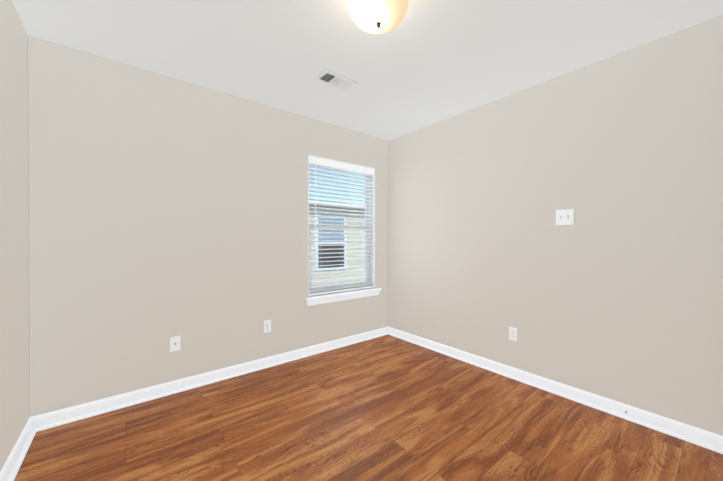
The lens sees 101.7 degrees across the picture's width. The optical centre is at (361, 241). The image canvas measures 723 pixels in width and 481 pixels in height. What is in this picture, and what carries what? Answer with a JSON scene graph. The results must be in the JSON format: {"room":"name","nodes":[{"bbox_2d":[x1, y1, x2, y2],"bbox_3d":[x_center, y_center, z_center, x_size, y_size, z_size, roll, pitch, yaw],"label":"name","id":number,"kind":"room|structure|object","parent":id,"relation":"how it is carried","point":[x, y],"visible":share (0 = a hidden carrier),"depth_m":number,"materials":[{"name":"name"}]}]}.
{"room":"empty bedroom","nodes":[
{"label":"empty bedroom","id":0,"kind":"room"},
{"bbox_2d":[0,0,29,470],"bbox_3d":[-1.115,-0.039,0.560,0.120,2.420,3.327,0,0,-39],"label":"wall","id":1,"kind":"structure","parent":0,"point":[14,323],"depth_m":1.56,"materials":[{"name":"beige paint"}]},
{"bbox_2d":[0,417,35,480],"bbox_3d":[-1.056,1.127,0.614,0.033,0.088,3.087,0,0,-39],"label":"baseboard","id":2,"kind":"structure","parent":1,"relation":"attached to","point":[12,465],"depth_m":1.55,"materials":[{"name":"white paint"}]},
{"bbox_2d":[28,36,387,416],"bbox_3d":[-0.888,-0.050,2.801,3.042,2.420,0.120,0,0,-39],"label":"wall","id":3,"kind":"structure","parent":0,"point":[162,209],"depth_m":2.23,"materials":[{"name":"beige paint"}]},
{"bbox_2d":[170,335,180,351],"bbox_3d":[-1.439,0.789,2.276,0.072,0.117,0.013,0,0,-39],"label":"outlet","id":4,"kind":"object","parent":3,"relation":"attached to","point":[175,343],"visible":1,"depth_m":2.28,"materials":[{"name":"white plastic"}]},
{"bbox_2d":[30,326,387,431],"bbox_3d":[-0.840,1.117,2.747,3.042,0.088,0.033,0,0,-39],"label":"baseboard","id":5,"kind":"structure","parent":3,"relation":"attached to","point":[45,421],"depth_m":2.29,"materials":[{"name":"white paint"}]},
{"bbox_2d":[264,320,270,332],"bbox_3d":[-0.874,0.787,2.734,0.070,0.115,0.008,0,0,-39],"label":"duplex electrical outlet","id":6,"kind":"object","parent":3,"relation":"attached to","point":[267,326],"visible":1,"depth_m":2.73,"materials":[{"name":"white plastic"}]},
{"bbox_2d":[309,164,369,292],"bbox_3d":[-0.249,-0.160,3.358,0.904,1.455,0.051,0,0,-39],"label":"window","id":7,"kind":"structure","parent":3,"relation":"in","point":[333,287],"depth_m":3.38,"materials":[{"name":"white plastic"}]},
{"bbox_2d":[309,156,373,295],"bbox_3d":[-0.209,-0.161,3.309,0.884,1.434,0.073,0,0,-39],"label":"window blinds","id":8,"kind":"object","parent":7,"relation":"attached to","point":[344,167],"visible":0.9,"depth_m":3.28,"materials":[{"name":"white plastic"}]},
{"bbox_2d":[306,155,381,305],"bbox_3d":[-0.181,-0.117,3.314,1.014,1.540,0.115,0,0,-39],"label":"window frame","id":9,"kind":"structure","parent":3,"relation":"attached to","point":[332,297],"depth_m":3.39,"materials":[{"name":"white paint"}]},
{"bbox_2d":[11,0,722,140],"bbox_3d":[0.117,-1.304,1.545,3.282,0.100,3.327,0,0,-39],"label":"ceiling","id":10,"kind":"structure","parent":0,"point":[424,63],"depth_m":1.88,"materials":[{"name":"white paint"}]},
{"bbox_2d":[314,69,358,91],"bbox_3d":[-0.193,-1.252,2.304,0.305,0.011,0.165,0,0,-39],"label":"ceiling vent","id":11,"kind":"object","parent":10,"relation":"in","point":[333,79],"visible":1,"depth_m":2.29,"materials":[{"name":"white metal"}]},
{"bbox_2d":[349,0,408,33],"bbox_3d":[0.088,-1.177,1.517,0.306,0.154,0.306,0,0,-39],"label":"ceiling light","id":12,"kind":"object","parent":10,"relation":"attached to","point":[377,16],"visible":1,"depth_m":1.48,"materials":[{"name":"white glass"}]},
{"bbox_2d":[14,335,722,480],"bbox_3d":[0.117,1.216,1.557,3.282,0.100,3.327,0,0,-39],"label":"floor","id":13,"kind":"structure","parent":0,"point":[387,408],"depth_m":1.78,"materials":[{"name":"brown wood"}]},
{"bbox_2d":[388,15,722,435],"bbox_3d":[1.349,-0.049,2.542,0.120,2.420,3.327,0,0,-39],"label":"wall","id":14,"kind":"structure","parent":0,"point":[614,292],"depth_m":2.11,"materials":[{"name":"beige paint"}]},
{"bbox_2d":[509,326,516,341],"bbox_3d":[1.293,0.788,2.513,0.008,0.115,0.070,0,0,-39],"label":"duplex electrical outlet","id":15,"kind":"object","parent":14,"relation":"attached to","point":[512,333],"visible":1,"depth_m":2.51,"materials":[{"name":"white plastic"}]},
{"bbox_2d":[388,326,722,453],"bbox_3d":[1.289,1.118,2.499,0.033,0.088,3.087,0,0,-39],"label":"baseboard","id":16,"kind":"structure","parent":14,"relation":"attached to","point":[709,440],"depth_m":2.10,"materials":[{"name":"white paint"}]},
{"bbox_2d":[556,209,573,224],"bbox_3d":[1.524,-0.183,2.213,0.018,0.118,0.118,0,0,-39],"label":"double light switch","id":17,"kind":"object","parent":14,"relation":"attached to","point":[564,216],"visible":1,"depth_m":2.21,"materials":[{"name":"white plastic"}]},
{"label":"outside","id":18,"kind":"structure","parent":0,"visible":0},
{"bbox_3d":[-1.944,4.353,9.687,26.000,0.050,11.883,0,0,-39],"label":"ground","id":19,"kind":"structure","parent":18,"visible":0},
{"bbox_2d":[309,200,364,287],"bbox_3d":[-2.503,1.625,10.368,22.400,5.400,6.500,0,0,-39],"label":"house","id":20,"kind":"structure","parent":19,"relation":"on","point":[342,281],"depth_m":8.00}
]}

